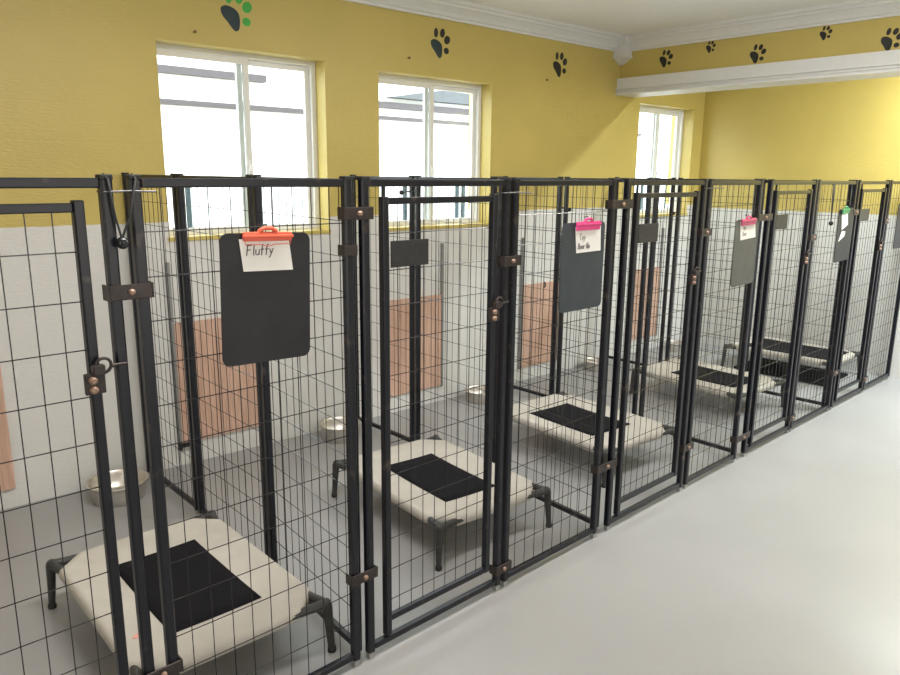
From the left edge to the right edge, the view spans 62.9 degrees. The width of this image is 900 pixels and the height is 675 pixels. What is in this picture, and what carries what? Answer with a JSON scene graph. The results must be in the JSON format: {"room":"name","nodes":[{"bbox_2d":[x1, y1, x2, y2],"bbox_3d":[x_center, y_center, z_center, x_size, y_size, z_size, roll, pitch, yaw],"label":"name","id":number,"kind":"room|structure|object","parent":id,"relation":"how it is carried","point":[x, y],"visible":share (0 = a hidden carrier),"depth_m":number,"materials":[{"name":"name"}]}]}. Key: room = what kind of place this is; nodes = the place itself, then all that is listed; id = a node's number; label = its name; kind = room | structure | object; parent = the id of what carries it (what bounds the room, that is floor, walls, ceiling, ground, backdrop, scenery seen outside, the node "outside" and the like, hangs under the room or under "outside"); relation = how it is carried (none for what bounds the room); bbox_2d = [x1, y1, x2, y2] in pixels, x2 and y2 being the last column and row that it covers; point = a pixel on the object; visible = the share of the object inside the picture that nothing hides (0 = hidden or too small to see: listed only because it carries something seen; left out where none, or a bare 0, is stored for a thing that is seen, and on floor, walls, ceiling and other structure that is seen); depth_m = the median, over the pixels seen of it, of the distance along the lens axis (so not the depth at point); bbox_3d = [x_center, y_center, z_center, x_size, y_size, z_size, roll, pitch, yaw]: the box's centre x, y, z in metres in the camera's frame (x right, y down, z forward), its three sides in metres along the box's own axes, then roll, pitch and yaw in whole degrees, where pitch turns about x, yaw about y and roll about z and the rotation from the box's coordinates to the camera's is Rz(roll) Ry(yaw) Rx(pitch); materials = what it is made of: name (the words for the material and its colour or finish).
{"room":"dog kennel","nodes":[
{"label":"dog kennel","id":0,"kind":"room"},
{"bbox_2d":[0,0,705,509],"bbox_3d":[-1.191,-0.872,5.005,10.850,3.200,0.270,-10,16,-40],"label":"wall","id":1,"kind":"structure","parent":0,"point":[79,90],"depth_m":4.69,"materials":[{"name":"paint"}]},
{"bbox_2d":[0,366,15,490],"bbox_3d":[-2.628,0.492,3.838,0.555,0.785,0.020,-10,16,-40],"label":"hatch","id":2,"kind":"object","parent":1,"relation":"attached to","point":[7,479],"visible":1,"depth_m":4.03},
{"bbox_2d":[165,262,258,450],"bbox_3d":[-1.494,0.094,4.738,0.594,1.195,0.050,-10,16,-40],"label":"hatch","id":3,"kind":"object","parent":1,"relation":"attached to","point":[223,380],"visible":0.38,"depth_m":4.75,"materials":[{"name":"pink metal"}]},
{"bbox_2d":[220,0,251,30],"bbox_3d":[-1.298,-1.982,4.470,0.205,0.230,0.003,-10,16,-40],"label":"print","id":4,"kind":"object","parent":1,"relation":"attached to","point":[230,14],"visible":1,"depth_m":4.47,"materials":[{"name":"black paint"}]},
{"bbox_2d":[155,38,330,241],"bbox_3d":[-1.325,-1.234,4.743,1.141,1.152,0.205,-10,16,-40],"label":"window","id":5,"kind":"structure","parent":1,"relation":"in","point":[312,69],"depth_m":4.87,"materials":[{"name":"white plastic"}]},
{"bbox_2d":[389,243,443,397],"bbox_3d":[-0.270,-0.136,5.797,0.560,1.180,0.024,-10,16,-40],"label":"hatch","id":6,"kind":"object","parent":1,"relation":"attached to","point":[400,320],"visible":0.56,"depth_m":5.84,"materials":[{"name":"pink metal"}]},
{"bbox_2d":[378,70,491,230],"bbox_3d":[-0.151,-1.428,5.748,1.145,1.134,0.205,-10,16,-40],"label":"window","id":7,"kind":"structure","parent":1,"relation":"in","point":[481,93],"depth_m":5.94,"materials":[{"name":"white plastic"}]},
{"bbox_2d":[431,28,449,57],"bbox_3d":[-0.072,-2.205,5.514,0.190,0.212,0.003,-10,16,-40],"label":"print","id":8,"kind":"object","parent":1,"relation":"attached to","point":[436,45],"visible":1,"depth_m":5.51,"materials":[{"name":"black paint"}]},
{"bbox_2d":[343,0,624,50],"bbox_3d":[-1.665,-2.134,4.027,8.820,0.130,0.116,-10,16,-40],"label":"trim","id":9,"kind":"structure","parent":1,"relation":"attached to","point":[460,11],"depth_m":5.78,"materials":[{"name":"white paint"}]},
{"bbox_2d":[518,237,561,368],"bbox_3d":[0.834,-0.327,6.730,0.529,1.190,0.036,-10,16,-40],"label":"hatch","id":10,"kind":"object","parent":1,"relation":"attached to","point":[547,309],"visible":0.62,"depth_m":6.73,"materials":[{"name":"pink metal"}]},
{"bbox_2d":[553,52,566,76],"bbox_3d":[0.956,-2.372,6.394,0.184,0.206,0.003,-10,16,-40],"label":"print","id":11,"kind":"object","parent":1,"relation":"attached to","point":[556,65],"visible":1,"depth_m":6.39,"materials":[{"name":"black paint"}]},
{"bbox_2d":[612,36,632,65],"bbox_3d":[1.604,-2.654,6.809,0.150,0.230,0.150,-11,17,-41],"label":"trim","id":12,"kind":"structure","parent":1,"relation":"attached to","point":[622,54],"depth_m":6.78,"materials":[{"name":"white paint"}]},
{"bbox_2d":[632,228,664,339],"bbox_3d":[2.080,-0.561,7.798,0.513,1.170,0.024,-10,16,-40],"label":"hatch","id":13,"kind":"object","parent":1,"relation":"attached to","point":[656,271],"visible":0.27,"depth_m":7.87,"materials":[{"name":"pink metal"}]},
{"bbox_2d":[635,103,694,216],"bbox_3d":[2.173,-1.842,7.728,1.013,1.117,0.205,-10,16,-40],"label":"window","id":14,"kind":"structure","parent":1,"relation":"in","point":[684,121],"depth_m":7.94,"materials":[{"name":"white plastic"}]},
{"bbox_2d":[0,342,899,674],"bbox_3d":[1.542,1.438,2.391,10.630,0.120,8.500,-11,17,-41],"label":"floor","id":15,"kind":"structure","parent":0,"point":[782,558],"depth_m":3.63,"materials":[{"name":"grey concrete"}]},
{"bbox_2d":[0,174,154,674],"bbox_3d":[-1.167,0.524,1.867,0.755,1.837,0.060,-11,17,-42],"label":"gate","id":16,"kind":"object","parent":15,"relation":"on","point":[94,380],"visible":0.99,"depth_m":1.99,"materials":[{"name":"metal"}]},
{"bbox_2d":[102,281,154,301],"bbox_3d":[-0.874,-0.126,2.005,0.122,0.042,0.054,-11,17,-42],"label":"clamp","id":17,"kind":"object","parent":16,"relation":"attached to","point":[139,290],"visible":0.99,"depth_m":1.99,"materials":[{"name":"brown metal"}]},
{"bbox_2d":[138,655,183,674],"bbox_3d":[-0.886,1.027,2.260,0.122,0.042,0.054,-11,17,-42],"label":"clamp","id":18,"kind":"object","parent":16,"relation":"attached to","point":[176,667],"visible":0.97,"depth_m":2.26,"materials":[{"name":"brown metal"}]},
{"bbox_2d":[85,468,148,507],"bbox_3d":[-1.916,0.870,4.245,0.339,0.115,0.339,-11,17,-41],"label":"bowl","id":19,"kind":"object","parent":15,"relation":"on","point":[116,475],"visible":0.64,"depth_m":4.24,"materials":[{"name":"silver metal"}]},
{"bbox_2d":[121,172,198,514],"bbox_3d":[-1.617,0.019,4.117,0.035,1.837,0.735,-11,17,-41],"label":"fence","id":20,"kind":"object","parent":15,"relation":"on","point":[186,497],"visible":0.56,"depth_m":4.03,"materials":[{"name":"metal"}]},
{"bbox_2d":[45,510,335,674],"bbox_3d":[-1.091,1.091,3.019,0.776,0.232,1.080,-11,17,-41],"label":"cot","id":21,"kind":"object","parent":15,"relation":"on","point":[76,565],"visible":0.87,"depth_m":2.91,"materials":[{"name":"white fabric"}]},
{"bbox_2d":[174,173,268,555],"bbox_3d":[-1.097,0.149,3.558,0.035,1.837,0.785,-11,17,-41],"label":"fence","id":22,"kind":"object","parent":15,"relation":"on","point":[179,191],"visible":0.52,"depth_m":3.67,"materials":[{"name":"metal"}]},
{"bbox_2d":[124,174,360,674],"bbox_3d":[-0.606,0.412,2.398,0.728,1.837,0.035,-11,17,-42],"label":"fence","id":23,"kind":"object","parent":15,"relation":"on","point":[136,223],"visible":0.98,"depth_m":2.28,"materials":[{"name":"metal"}]},
{"bbox_2d":[102,173,136,248],"bbox_3d":[-0.861,-0.334,1.943,0.080,0.197,0.054,-11,17,-42],"label":"ball bungee","id":24,"kind":"object","parent":23,"relation":"attached to","point":[122,242],"visible":1,"depth_m":1.94,"materials":[{"name":"black rubber"}]},
{"bbox_2d":[96,190,155,192],"bbox_3d":[-0.862,-0.390,1.962,0.141,0.007,0.046,-11,17,-42],"label":"tie","id":25,"kind":"object","parent":23,"relation":"attached to","point":[119,191],"visible":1,"depth_m":1.94,"materials":[{"name":"silver metal"}]},
{"bbox_2d":[219,224,309,366],"bbox_3d":[-0.566,-0.134,2.280,0.317,0.434,0.035,-11,17,-42],"label":"clipboard","id":26,"kind":"object","parent":23,"relation":"attached to","point":[265,315],"visible":1,"depth_m":2.28,"materials":[{"name":"black plastic"}]},
{"bbox_2d":[239,239,292,271],"bbox_3d":[-0.561,-0.253,2.253,0.180,0.104,0.003,-11,17,-42],"label":"note card","id":27,"kind":"object","parent":26,"relation":"attached to","point":[254,257],"visible":1,"depth_m":2.25,"materials":[{"name":"white paper"}]},
{"bbox_2d":[338,244,357,255],"bbox_3d":[-0.345,-0.295,2.483,0.052,0.036,0.042,-11,17,-42],"label":"clamp","id":28,"kind":"object","parent":23,"relation":"attached to","point":[343,250],"visible":0.98,"depth_m":2.47,"materials":[{"name":"brown metal"}]},
{"bbox_2d":[251,174,361,655],"bbox_3d":[-0.584,0.286,2.966,0.035,1.837,0.776,-9,16,-37],"label":"fence","id":29,"kind":"object","parent":15,"relation":"on","point":[256,191],"visible":0.39,"depth_m":3.06,"materials":[{"name":"metal"}]},
{"bbox_2d":[318,416,360,442],"bbox_3d":[-0.786,0.660,5.247,0.303,0.113,0.303,-11,17,-41],"label":"bowl","id":30,"kind":"object","parent":15,"relation":"on","point":[329,421],"visible":0.62,"depth_m":5.19,"materials":[{"name":"silver metal"}]},
{"bbox_2d":[350,175,414,441],"bbox_3d":[-0.471,-0.192,5.124,0.035,1.837,0.690,-11,17,-41],"label":"fence","id":31,"kind":"object","parent":15,"relation":"on","point":[411,194],"visible":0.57,"depth_m":4.99,"materials":[{"name":"metal"}]},
{"bbox_2d":[399,190,415,194],"bbox_3d":[-0.257,-0.929,4.719,0.159,0.033,0.057,11,16,39],"label":"ball bungee","id":32,"kind":"object","parent":31,"relation":"attached to","point":[401,192],"visible":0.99,"depth_m":4.74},
{"bbox_2d":[356,176,511,658],"bbox_3d":[-0.034,0.305,2.907,0.748,1.837,0.059,-11,17,-42],"label":"gate","id":33,"kind":"object","parent":15,"relation":"on","point":[403,253],"visible":1,"depth_m":2.84,"materials":[{"name":"metal"}]},
{"bbox_2d":[337,206,373,219],"bbox_3d":[-0.315,-0.418,2.476,0.118,0.042,0.054,-11,17,-42],"label":"clamp","id":34,"kind":"object","parent":33,"relation":"attached to","point":[343,213],"visible":0.98,"depth_m":2.45,"materials":[{"name":"brown metal"}]},
{"bbox_2d":[346,564,377,587],"bbox_3d":[-0.328,0.895,2.768,0.118,0.042,0.054,-11,17,-42],"label":"clamp","id":35,"kind":"object","parent":33,"relation":"attached to","point":[367,575],"visible":0.98,"depth_m":2.75,"materials":[{"name":"brown metal"}]},
{"bbox_2d":[489,559,511,576],"bbox_3d":[0.234,1.044,3.343,0.101,0.042,0.054,-11,17,-42],"label":"clamp","id":36,"kind":"object","parent":33,"relation":"attached to","point":[493,570],"visible":0.98,"depth_m":3.32,"materials":[{"name":"brown metal"}]},
{"bbox_2d":[497,255,520,266],"bbox_3d":[0.248,-0.318,3.041,0.101,0.042,0.054,-11,17,-42],"label":"clamp","id":37,"kind":"object","parent":33,"relation":"attached to","point":[502,261],"visible":0.98,"depth_m":3.02,"materials":[{"name":"brown metal"}]},
{"bbox_2d":[331,435,551,571],"bbox_3d":[-0.071,0.861,4.103,0.776,0.232,1.050,-9,16,-37],"label":"cot","id":38,"kind":"object","parent":15,"relation":"on","point":[423,475],"visible":0.82,"depth_m":3.94,"materials":[{"name":"white fabric"}]},
{"bbox_2d":[414,175,497,456],"bbox_3d":[0.015,-0.071,4.601,0.035,1.837,0.710,-11,17,-41],"label":"fence","id":39,"kind":"object","parent":15,"relation":"on","point":[418,278],"visible":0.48,"depth_m":4.71,"materials":[{"name":"metal"}]},
{"bbox_2d":[464,385,484,403],"bbox_3d":[0.250,0.478,6.148,0.273,0.098,0.273,-11,17,-41],"label":"bowl","id":40,"kind":"object","parent":15,"relation":"on","point":[474,394],"visible":0.52,"depth_m":6.06,"materials":[{"name":"silver metal"}]},
{"bbox_2d":[505,176,563,396],"bbox_3d":[0.653,-0.403,6.125,0.035,1.837,0.625,-11,17,-41],"label":"fence","id":41,"kind":"object","parent":15,"relation":"on","point":[560,188],"visible":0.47,"depth_m":5.96,"materials":[{"name":"metal"}]},
{"bbox_2d":[492,176,619,530],"bbox_3d":[0.532,0.065,4.014,0.035,1.837,0.826,-9,16,-38],"label":"fence","id":42,"kind":"object","parent":15,"relation":"on","point":[557,505],"visible":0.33,"depth_m":4.00,"materials":[{"name":"metal"}]},
{"bbox_2d":[500,177,617,586],"bbox_3d":[0.506,0.197,3.419,0.720,1.837,0.035,-11,17,-42],"label":"fence","id":43,"kind":"object","parent":15,"relation":"on","point":[516,182],"visible":0.95,"depth_m":3.38,"materials":[{"name":"metal"}]},
{"bbox_2d":[496,192,531,193],"bbox_3d":[0.263,-0.591,2.998,0.176,0.007,0.046,-11,17,-42],"label":"tie","id":44,"kind":"object","parent":43,"relation":"attached to","point":[496,192],"visible":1,"depth_m":2.95,"materials":[{"name":"silver metal"}]},
{"bbox_2d":[559,216,604,312],"bbox_3d":[0.608,-0.339,3.363,0.315,0.430,0.035,-11,17,-42],"label":"clipboard","id":45,"kind":"object","parent":43,"relation":"attached to","point":[580,287],"visible":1,"depth_m":3.35,"materials":[{"name":"plastic"}]},
{"bbox_2d":[575,225,600,252],"bbox_3d":[0.632,-0.449,3.357,0.198,0.118,0.003,-11,17,-42],"label":"note card","id":46,"kind":"object","parent":45,"relation":"attached to","point":[586,240],"visible":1,"depth_m":3.36,"materials":[{"name":"white paper"}]},
{"bbox_2d":[583,357,598,371],"bbox_3d":[1.417,0.265,7.177,0.242,0.093,0.242,-11,17,-41],"label":"bowl","id":47,"kind":"object","parent":15,"relation":"on","point":[589,363],"visible":0.43,"depth_m":7.11,"materials":[{"name":"silver metal"}]},
{"bbox_2d":[513,391,674,487],"bbox_3d":[0.901,0.657,5.064,0.771,0.232,1.070,-9,16,-38],"label":"cot","id":48,"kind":"object","parent":15,"relation":"on","point":[532,415],"visible":0.56,"depth_m":4.93,"materials":[{"name":"white fabric"}]},
{"bbox_2d":[556,177,652,414],"bbox_3d":[1.141,-0.281,5.600,0.035,1.837,0.770,-11,17,-41],"label":"fence","id":49,"kind":"object","parent":15,"relation":"on","point":[635,386],"visible":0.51,"depth_m":5.45,"materials":[{"name":"metal"}]},
{"bbox_2d":[609,177,675,365],"bbox_3d":[1.819,-0.608,7.103,0.035,1.837,0.650,-11,17,-41],"label":"fence","id":50,"kind":"object","parent":15,"relation":"on","point":[672,186],"visible":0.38,"depth_m":6.93,"materials":[{"name":"metal"}]},
{"bbox_2d":[603,178,708,530],"bbox_3d":[1.125,0.081,3.970,0.775,1.837,0.059,-11,17,-42],"label":"gate","id":51,"kind":"object","parent":15,"relation":"on","point":[647,232],"visible":1,"depth_m":3.91,"materials":[{"name":"metal"}]},
{"bbox_2d":[590,458,616,474],"bbox_3d":[0.801,0.661,3.800,0.172,0.042,0.054,-11,17,-42],"label":"clamp","id":52,"kind":"object","parent":51,"relation":"attached to","point":[608,465],"visible":0.99,"depth_m":3.77,"materials":[{"name":"brown metal"}]},
{"bbox_2d":[605,199,633,208],"bbox_3d":[0.814,-0.637,3.512,0.172,0.042,0.054,-11,17,-42],"label":"clamp","id":53,"kind":"object","parent":51,"relation":"attached to","point":[609,204],"visible":1,"depth_m":3.48,"materials":[{"name":"brown metal"}]},
{"bbox_2d":[679,441,693,452],"bbox_3d":[1.407,0.651,4.382,0.111,0.042,0.054,-11,17,-42],"label":"clamp","id":54,"kind":"object","parent":51,"relation":"attached to","point":[689,446],"visible":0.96,"depth_m":4.36,"materials":[{"name":"brown metal"}]},
{"bbox_2d":[697,228,711,236],"bbox_3d":[1.420,-0.589,4.107,0.111,0.042,0.054,-11,17,-42],"label":"clamp","id":55,"kind":"object","parent":51,"relation":"attached to","point":[708,231],"visible":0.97,"depth_m":4.08,"materials":[{"name":"brown metal"}]},
{"bbox_2d":[664,340,681,351],"bbox_3d":[2.446,0.093,8.005,0.232,0.091,0.232,-11,17,-41],"label":"bowl","id":56,"kind":"object","parent":15,"relation":"on","point":[673,346],"visible":0.55,"depth_m":7.92,"materials":[{"name":"silver metal"}]},
{"bbox_2d":[638,178,756,452],"bbox_3d":[1.673,-0.148,5.027,0.035,1.837,0.765,-10,17,-41],"label":"fence","id":57,"kind":"object","parent":15,"relation":"on","point":[656,187],"visible":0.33,"depth_m":5.14,"materials":[{"name":"metal"}]},
{"bbox_2d":[629,357,785,406],"bbox_3d":[2.162,0.416,6.209,0.741,0.232,1.030,-9,16,-38],"label":"cot","id":58,"kind":"object","parent":15,"relation":"on","point":[665,365],"visible":0.45,"depth_m":6.09,"materials":[{"name":"white fabric"}]},
{"bbox_2d":[665,178,755,369],"bbox_3d":[2.311,-0.485,6.574,0.035,1.837,0.745,-11,17,-41],"label":"fence","id":59,"kind":"object","parent":15,"relation":"on","point":[678,209],"visible":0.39,"depth_m":6.67,"materials":[{"name":"metal"}]},
{"bbox_2d":[682,179,764,488],"bbox_3d":[1.660,-0.027,4.478,0.660,1.837,0.036,-11,17,-42],"label":"fence","id":60,"kind":"object","parent":15,"relation":"on","point":[760,182],"visible":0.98,"depth_m":4.45,"materials":[{"name":"metal"}]},
{"bbox_2d":[730,214,757,286],"bbox_3d":[1.789,-0.530,4.456,0.290,0.428,0.035,-12,18,-42],"label":"clipboard","id":61,"kind":"object","parent":60,"relation":"attached to","point":[743,260],"visible":1,"depth_m":4.45,"materials":[{"name":"grey plastic"}]},
{"bbox_2d":[740,222,755,239],"bbox_3d":[1.799,-0.647,4.435,0.218,0.114,0.003,-11,17,-42],"label":"note card","id":62,"kind":"object","parent":61,"relation":"attached to","point":[748,231],"visible":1,"depth_m":4.43,"materials":[{"name":"white paper"}]},
{"bbox_2d":[740,179,818,456],"bbox_3d":[2.258,-0.139,5.011,0.732,1.837,0.060,-11,17,-42],"label":"gate","id":63,"kind":"object","parent":15,"relation":"on","point":[779,221],"visible":1,"depth_m":4.96,"materials":[{"name":"metal"}]},
{"bbox_2d":[730,431,750,443],"bbox_3d":[1.939,0.660,4.896,0.196,0.042,0.054,-11,17,-42],"label":"clamp","id":64,"kind":"object","parent":63,"relation":"attached to","point":[738,439],"visible":0.99,"depth_m":4.85,"materials":[{"name":"brown metal"}]},
{"bbox_2d":[752,213,772,220],"bbox_3d":[1.954,-0.749,4.583,0.196,0.042,0.054,-11,17,-42],"label":"clamp","id":65,"kind":"object","parent":63,"relation":"attached to","point":[761,217],"visible":0.98,"depth_m":4.55,"materials":[{"name":"brown metal"}]},
{"bbox_2d":[784,414,795,421],"bbox_3d":[2.519,0.592,5.439,0.098,0.042,0.054,-11,17,-42],"label":"clamp","id":66,"kind":"object","parent":63,"relation":"attached to","point":[789,418],"visible":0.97,"depth_m":5.41,"materials":[{"name":"brown metal"}]},
{"bbox_2d":[807,234,816,240],"bbox_3d":[2.533,-0.702,5.152,0.098,0.042,0.054,-11,17,-42],"label":"clamp","id":67,"kind":"object","parent":63,"relation":"attached to","point":[814,236],"visible":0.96,"depth_m":5.12,"materials":[{"name":"brown metal"}]},
{"bbox_2d":[720,336,859,370],"bbox_3d":[3.330,0.208,7.192,0.731,0.235,1.070,-11,17,-43],"label":"cot","id":68,"kind":"object","parent":15,"relation":"on","point":[822,359],"visible":0.36,"depth_m":7.05,"materials":[{"name":"white fabric"}]},
{"bbox_2d":[734,358,847,385],"bbox_3d":[3.316,0.326,7.178,0.600,0.012,0.880,-11,17,-43],"label":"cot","id":69,"kind":"object","parent":15,"relation":"on","point":[820,375],"visible":0.45,"depth_m":7.10,"materials":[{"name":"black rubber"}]},
{"bbox_2d":[745,179,852,405],"bbox_3d":[2.823,-0.363,6.048,0.035,1.837,0.705,-12,17,-44],"label":"fence","id":70,"kind":"object","parent":15,"relation":"on","point":[849,192],"visible":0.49,"depth_m":6.02,"materials":[{"name":"metal"}]},
{"bbox_2d":[789,179,858,431],"bbox_3d":[2.803,-0.248,5.528,0.755,1.837,0.035,-11,17,-42],"label":"fence","id":71,"kind":"object","parent":15,"relation":"on","point":[826,406],"visible":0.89,"depth_m":5.56,"materials":[{"name":"metal"}]},
{"bbox_2d":[828,184,834,225],"bbox_3d":[2.730,-0.953,5.258,0.035,0.301,0.054,-11,17,-42],"label":"ball bungee","id":72,"kind":"object","parent":71,"relation":"hanging from","point":[830,223],"visible":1,"depth_m":5.25,"materials":[{"name":"black rubber"}]},
{"bbox_2d":[833,205,853,262],"bbox_3d":[2.968,-0.785,5.533,0.300,0.423,0.035,-13,18,-42],"label":"clipboard","id":73,"kind":"object","parent":71,"relation":"attached to","point":[842,248],"visible":1,"depth_m":5.54,"materials":[{"name":"black plastic"}]},
{"bbox_2d":[838,231,844,241],"bbox_3d":[2.933,-0.758,5.503,0.120,0.077,0.001,-11,17,-42],"label":"note card","id":74,"kind":"object","parent":73,"relation":"attached to","point":[842,232],"visible":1,"depth_m":5.50,"materials":[{"name":"white paper"}]},
{"bbox_2d":[842,213,847,228],"bbox_3d":[2.943,-0.881,5.484,0.155,0.155,0.001,-11,17,-42],"label":"note card","id":75,"kind":"object","parent":73,"relation":"attached to","point":[844,216],"visible":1,"depth_m":5.49,"materials":[{"name":"white paper"}]},
{"bbox_2d":[829,180,891,409],"bbox_3d":[3.373,-0.354,6.035,0.725,1.837,0.059,-11,17,-42],"label":"gate","id":76,"kind":"object","parent":15,"relation":"on","point":[863,215],"visible":0.94,"depth_m":6.04,"materials":[{"name":"metal"}]},
{"bbox_2d":[827,369,838,376],"bbox_3d":[3.088,0.283,5.915,0.113,0.042,0.054,-11,17,-42],"label":"clamp","id":77,"kind":"object","parent":76,"relation":"attached to","point":[833,373],"visible":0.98,"depth_m":5.89,"materials":[{"name":"brown metal"}]},
{"bbox_2d":[853,209,859,214],"bbox_3d":[3.101,-0.961,5.639,0.113,0.042,0.054,-11,17,-42],"label":"clamp","id":78,"kind":"object","parent":76,"relation":"attached to","point":[856,212],"visible":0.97,"depth_m":5.62,"materials":[{"name":"brown metal"}]},
{"bbox_2d":[861,376,867,381],"bbox_3d":[3.631,0.362,6.457,0.098,0.042,0.054,-11,17,-42],"label":"clamp","id":79,"kind":"object","parent":76,"relation":"attached to","point":[864,379],"visible":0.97,"depth_m":6.43,"materials":[{"name":"brown metal"}]},
{"bbox_2d":[882,218,889,223],"bbox_3d":[3.645,-0.975,6.160,0.098,0.042,0.054,-11,17,-42],"label":"clamp","id":80,"kind":"object","parent":76,"relation":"attached to","point":[885,221],"visible":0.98,"depth_m":6.13,"materials":[{"name":"brown metal"}]},
{"bbox_2d":[862,180,899,392],"bbox_3d":[3.898,-0.460,6.533,0.708,1.837,0.035,-11,17,-42],"label":"fence","id":81,"kind":"object","parent":15,"relation":"on","point":[886,375],"visible":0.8,"depth_m":6.56,"materials":[{"name":"metal"}]},
{"bbox_2d":[893,204,899,248],"bbox_3d":[3.957,-0.991,6.437,0.300,0.418,0.035,-11,17,-42],"label":"clipboard","id":82,"kind":"object","parent":81,"relation":"attached to","point":[896,243],"visible":1,"depth_m":6.38,"materials":[{"name":"black plastic"}]},
{"bbox_2d":[462,0,853,34],"bbox_3d":[1.558,-1.724,1.708,10.630,0.150,8.550,-11,17,-41],"label":"ceiling","id":83,"kind":"structure","parent":0,"point":[622,17],"depth_m":5.68,"materials":[{"name":"white paint"}]},
{"bbox_2d":[620,16,899,77],"bbox_3d":[4.348,-1.920,4.128,0.200,0.500,7.962,-11,17,-41],"label":"wall header","id":84,"kind":"structure","parent":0,"point":[865,36],"depth_m":5.89,"materials":[{"name":"yellow paint"}]},
{"bbox_2d":[659,50,672,66],"bbox_3d":[1.935,-2.496,6.577,0.003,0.149,0.136,-11,17,-41],"label":"print","id":85,"kind":"object","parent":84,"relation":"attached to","point":[663,60],"visible":1,"depth_m":6.58,"materials":[{"name":"black paint"}]},
{"bbox_2d":[706,41,715,52],"bbox_3d":[2.221,-2.474,6.259,0.003,0.098,0.089,-11,17,-41],"label":"print","id":86,"kind":"object","parent":84,"relation":"attached to","point":[708,47],"visible":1,"depth_m":6.26,"materials":[{"name":"black paint"}]},
{"bbox_2d":[615,49,899,97],"bbox_3d":[4.349,-1.721,4.168,0.320,0.150,7.952,-11,17,-41],"label":"trim","id":87,"kind":"structure","parent":84,"relation":"attached to","point":[880,64],"depth_m":5.92,"materials":[{"name":"white paint"}]},
{"bbox_2d":[750,44,765,62],"bbox_3d":[2.503,-2.307,5.975,0.003,0.149,0.136,-11,17,-41],"label":"print","id":88,"kind":"object","parent":84,"relation":"attached to","point":[754,55],"visible":1,"depth_m":5.98,"materials":[{"name":"black paint"}]},
{"bbox_2d":[625,0,899,50],"bbox_3d":[4.236,-2.063,3.984,0.116,0.130,7.952,-11,17,-41],"label":"trim","id":89,"kind":"structure","parent":84,"relation":"attached to","point":[856,10],"depth_m":5.80,"materials":[{"name":"white paint"}]},
{"bbox_2d":[820,26,832,39],"bbox_3d":[2.854,-2.311,5.580,0.003,0.102,0.093,-11,17,-41],"label":"print","id":90,"kind":"object","parent":84,"relation":"attached to","point":[822,34],"visible":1,"depth_m":5.58,"materials":[{"name":"black paint"}]},
{"bbox_2d":[881,28,899,50],"bbox_3d":[3.165,-2.137,5.266,0.003,0.158,0.143,-11,17,-41],"label":"print","id":91,"kind":"object","parent":84,"relation":"attached to","point":[886,42],"visible":1,"depth_m":5.28,"materials":[{"name":"black paint"}]},
{"bbox_2d":[698,77,899,379],"bbox_3d":[5.537,-0.875,5.336,0.200,3.200,8.160,-11,17,-41],"label":"wall","id":92,"kind":"structure","parent":0,"point":[839,130],"depth_m":7.30,"materials":[{"name":"paint"}]},
{"label":"outside","id":93,"kind":"structure","parent":0,"visible":0},
{"bbox_3d":[6.083,-4.288,28.757,72.000,0.120,25.220,-11,17,-41],"label":"ground","id":94,"kind":"structure","parent":93,"visible":0},
{"bbox_2d":[157,55,671,228],"bbox_3d":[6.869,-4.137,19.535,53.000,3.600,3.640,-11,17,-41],"label":"window panes","id":95,"kind":"structure","parent":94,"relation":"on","point":[198,97],"depth_m":9.15,"materials":[{"name":"clear glass"}]},
{"bbox_2d":[185,185,666,227],"bbox_3d":[-0.182,-0.912,8.762,14.500,1.830,0.036,-11,17,-41],"label":"fence","id":96,"kind":"object","parent":94,"relation":"on","point":[188,192],"visible":0.02,"depth_m":8.33,"materials":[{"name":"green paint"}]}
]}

